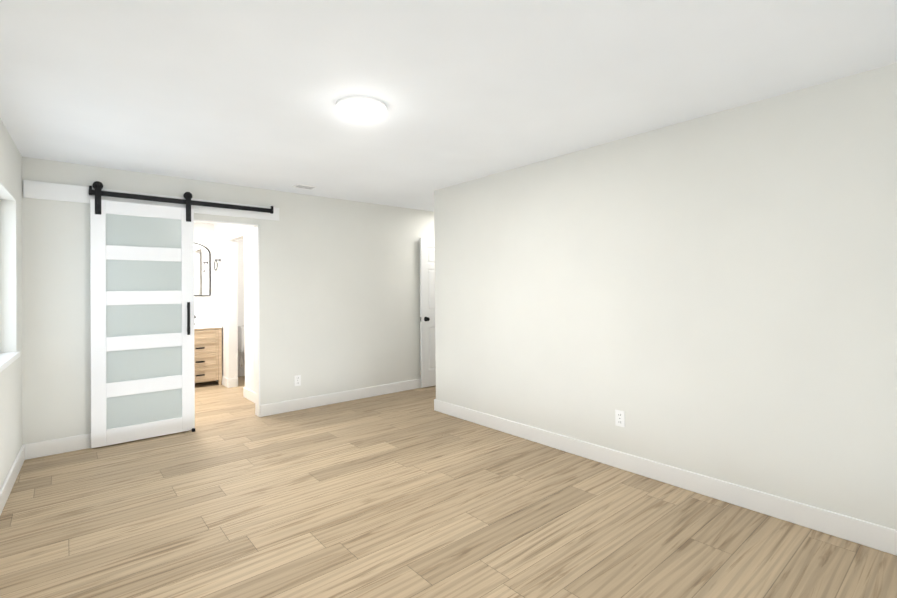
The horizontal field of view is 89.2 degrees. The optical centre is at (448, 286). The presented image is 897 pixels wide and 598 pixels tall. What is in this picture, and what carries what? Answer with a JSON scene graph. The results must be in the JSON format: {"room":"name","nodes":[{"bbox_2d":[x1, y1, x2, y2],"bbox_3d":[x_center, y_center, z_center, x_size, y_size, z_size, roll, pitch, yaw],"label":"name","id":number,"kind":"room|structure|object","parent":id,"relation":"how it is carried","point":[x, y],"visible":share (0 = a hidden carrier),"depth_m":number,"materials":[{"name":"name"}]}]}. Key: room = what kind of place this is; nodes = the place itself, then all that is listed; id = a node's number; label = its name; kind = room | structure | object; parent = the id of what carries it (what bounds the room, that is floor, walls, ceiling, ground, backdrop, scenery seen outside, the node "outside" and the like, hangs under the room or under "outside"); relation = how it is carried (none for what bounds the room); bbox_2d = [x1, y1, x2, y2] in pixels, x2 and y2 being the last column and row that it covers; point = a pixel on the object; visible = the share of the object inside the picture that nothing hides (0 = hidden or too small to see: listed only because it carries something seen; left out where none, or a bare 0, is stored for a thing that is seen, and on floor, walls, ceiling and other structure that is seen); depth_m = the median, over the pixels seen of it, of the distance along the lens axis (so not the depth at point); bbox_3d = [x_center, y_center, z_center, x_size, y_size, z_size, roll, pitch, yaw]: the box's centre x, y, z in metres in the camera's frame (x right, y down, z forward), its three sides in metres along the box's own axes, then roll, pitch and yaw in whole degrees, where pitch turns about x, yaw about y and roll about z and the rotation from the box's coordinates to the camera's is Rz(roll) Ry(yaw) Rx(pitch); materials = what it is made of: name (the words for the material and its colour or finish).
{"room":"empty bedroom","nodes":[
{"label":"empty bedroom","id":0,"kind":"room"},
{"bbox_2d":[0,118,21,488],"bbox_3d":[-1.425,0.133,0.938,0.150,2.440,7.250,0,-1,-38],"label":"wall","id":1,"kind":"structure","parent":0,"point":[11,294],"depth_m":3.36,"materials":[{"name":"paint"}]},
{"bbox_2d":[0,351,19,371],"bbox_3d":[-2.791,0.496,2.778,0.105,0.038,1.524,0,-1,-38],"label":"window sill","id":2,"kind":"structure","parent":1,"relation":"attached to","point":[7,359],"depth_m":3.09,"materials":[{"name":"white wood"}]},
{"bbox_2d":[0,445,24,514],"bbox_3d":[-1.300,1.290,0.915,0.015,0.125,6.885,0,-1,-38],"label":"baseboard","id":3,"kind":"structure","parent":1,"relation":"attached to","point":[8,483],"depth_m":3.08,"materials":[{"name":"white wood"}]},
{"bbox_2d":[194,222,244,368],"bbox_3d":[-3.885,0.196,6.757,3.500,2.440,0.120,0,-1,-40],"label":"wall","id":4,"kind":"structure","parent":0,"point":[203,236],"depth_m":6.93,"materials":[{"name":"paint"}]},
{"bbox_2d":[194,243,210,295],"bbox_3d":[-3.810,-0.260,6.729,0.520,0.790,0.026,0,-1,-40],"label":"bathroom mirror","id":5,"kind":"object","parent":4,"relation":"attached to","point":[202,270],"visible":0.35,"depth_m":6.83,"materials":[{"name":"black mirror"}]},
{"bbox_2d":[235,368,244,379],"bbox_3d":[-3.100,1.351,7.319,0.980,0.125,0.015,0,-1,-40],"label":"baseboard","id":6,"kind":"structure","parent":4,"relation":"attached to","point":[241,372],"depth_m":7.17,"materials":[{"name":"white"}]},
{"bbox_2d":[22,157,433,444],"bbox_3d":[-1.706,0.166,5.197,5.600,2.440,0.120,0,-1,-40],"label":"wall","id":7,"kind":"structure","parent":0,"point":[339,295],"depth_m":5.02,"materials":[{"name":"paint"}]},
{"bbox_2d":[23,433,90,459],"bbox_3d":[-2.967,1.326,4.021,1.170,0.125,0.015,0,-1,-40],"label":"baseboard","id":8,"kind":"structure","parent":7,"relation":"attached to","point":[79,442],"depth_m":3.77,"materials":[{"name":"white wood"}]},
{"bbox_2d":[23,180,278,220],"bbox_3d":[-2.640,-0.792,4.324,2.050,0.140,0.022,0,-1,-40],"label":"trim","id":9,"kind":"structure","parent":7,"relation":"attached to","point":[52,191],"depth_m":4.04,"materials":[{"name":"white wood"}]},
{"bbox_2d":[89,186,272,213],"bbox_3d":[-2.491,-0.826,4.402,1.560,0.079,0.053,0,-1,-40],"label":"rail","id":10,"kind":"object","parent":7,"relation":"attached to","point":[164,199],"depth_m":4.31,"materials":[{"name":"black metal"}]},
{"bbox_2d":[90,181,194,447],"bbox_3d":[-2.747,0.233,4.125,0.785,2.286,0.084,0,-1,-40],"label":"barn door","id":11,"kind":"structure","parent":10,"relation":"hanging from","point":[142,316],"depth_m":4.11,"materials":[{"name":"white wood"}]},
{"bbox_2d":[194,219,259,416],"bbox_3d":[-2.314,0.362,4.678,0.681,2.050,0.128,0,-1,-40],"label":"door frame","id":12,"kind":"structure","parent":7,"relation":"attached to","point":[257,318],"depth_m":4.87,"materials":[{"name":"white wood"}]},
{"bbox_2d":[294,375,300,385],"bbox_3d":[-1.695,1.055,5.109,0.072,0.117,0.008,0,-1,-40],"label":"electrical outlet","id":13,"kind":"object","parent":7,"relation":"attached to","point":[297,380],"visible":1,"depth_m":5.11,"materials":[{"name":"white plastic"}]},
{"bbox_2d":[260,379,420,416],"bbox_3d":[-0.876,1.320,5.798,2.959,0.125,0.015,0,-1,-40],"label":"baseboard","id":14,"kind":"structure","parent":7,"relation":"attached to","point":[332,398],"depth_m":5.39,"materials":[{"name":"white wood"}]},
{"bbox_2d":[214,224,254,391],"bbox_3d":[-2.731,0.181,6.032,0.120,2.440,2.480,0,-1,-40],"label":"wall","id":15,"kind":"structure","parent":0,"point":[226,237],"depth_m":6.36,"materials":[{"name":"paint"}]},
{"bbox_2d":[214,258,220,270],"bbox_3d":[-3.365,-0.323,6.629,0.070,0.184,0.161,0,-1,-40],"label":"towel ring","id":16,"kind":"object","parent":15,"relation":"attached to","point":[216,260],"visible":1,"depth_m":6.63,"materials":[{"name":"black metal"}]},
{"bbox_2d":[215,376,234,387],"bbox_3d":[-3.304,1.347,6.628,0.045,0.125,0.805,0,-1,-40],"label":"baseboard","id":17,"kind":"structure","parent":15,"relation":"attached to","point":[229,383],"depth_m":6.35,"materials":[{"name":"white wood"}]},
{"bbox_2d":[243,387,254,402],"bbox_3d":[-2.274,1.330,5.416,0.045,0.125,0.975,0,-1,-40],"label":"baseboard","id":18,"kind":"structure","parent":15,"relation":"attached to","point":[250,395],"depth_m":5.60,"materials":[{"name":"white wood"}]},
{"bbox_2d":[0,376,896,597],"bbox_3d":[-0.444,1.393,3.561,6.200,0.060,9.820,0,-1,-40],"label":"floor","id":19,"kind":"structure","parent":0,"point":[412,493],"depth_m":2.60,"materials":[{"name":"brown wood"}]},
{"bbox_2d":[194,315,221,384],"bbox_3d":[-3.624,0.876,6.526,0.571,1.072,0.516,0,-1,-40],"label":"bathroom vanity","id":20,"kind":"object","parent":19,"relation":"on","point":[208,349],"visible":0.48,"depth_m":6.43,"materials":[{"name":"brown wood"}]},
{"bbox_2d":[238,325,244,365],"bbox_3d":[-2.902,1.009,7.008,0.470,0.800,0.742,0,-1,-40],"label":"toilet","id":21,"kind":"object","parent":19,"relation":"on","point":[241,338],"visible":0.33,"depth_m":7.02,"materials":[{"name":"white ceramic"}]},
{"bbox_2d":[0,0,896,211],"bbox_3d":[-0.466,-1.107,3.579,6.200,0.060,9.820,0,-1,-40],"label":"ceiling","id":22,"kind":"structure","parent":0,"point":[248,93],"depth_m":2.35,"materials":[{"name":"paint"}]},
{"bbox_2d":[292,184,316,189],"bbox_3d":[-1.516,-1.053,4.799,0.220,0.011,0.140,0,-1,-40],"label":"ceiling vent","id":23,"kind":"object","parent":22,"relation":"in","point":[304,186],"visible":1,"depth_m":4.77,"materials":[{"name":"white metal"}]},
{"bbox_2d":[336,96,386,118],"bbox_3d":[-0.521,-1.069,2.728,0.300,0.027,0.300,0,-1,-40],"label":"recessed light","id":24,"kind":"object","parent":22,"relation":"in","point":[360,107],"visible":1,"depth_m":2.68,"materials":[{"name":"white plastic"}]},
{"bbox_2d":[434,63,896,529],"bbox_3d":[1.786,0.119,2.863,0.120,2.440,5.840,0,-1,-40],"label":"wall","id":25,"kind":"structure","parent":0,"point":[714,295],"depth_m":2.90,"materials":[{"name":"paint"}]},
{"bbox_2d":[615,410,624,426],"bbox_3d":[1.272,0.977,3.372,0.008,0.117,0.072,0,-1,-40],"label":"electrical outlet","id":26,"kind":"object","parent":25,"relation":"attached to","point":[619,418],"visible":1,"depth_m":3.37,"materials":[{"name":"white plastic"}]},
{"bbox_2d":[434,399,896,555],"bbox_3d":[1.701,1.277,2.864,0.015,0.125,5.735,0,-1,-40],"label":"baseboard","id":27,"kind":"structure","parent":25,"relation":"attached to","point":[870,534],"depth_m":2.90,"materials":[{"name":"white wood"}]},
{"bbox_3d":[0.626,0.154,6.405,0.120,2.440,1.060,0,-1,-40],"label":"wall","id":28,"kind":"structure","parent":0,"visible":0},
{"bbox_2d":[419,238,435,387],"bbox_3d":[-0.045,0.351,6.407,0.812,2.033,0.104,0,-1,-40],"label":"hall door","id":29,"kind":"structure","parent":28,"relation":"in","point":[427,311],"depth_m":6.22,"materials":[{"name":"white wood"}]}
]}

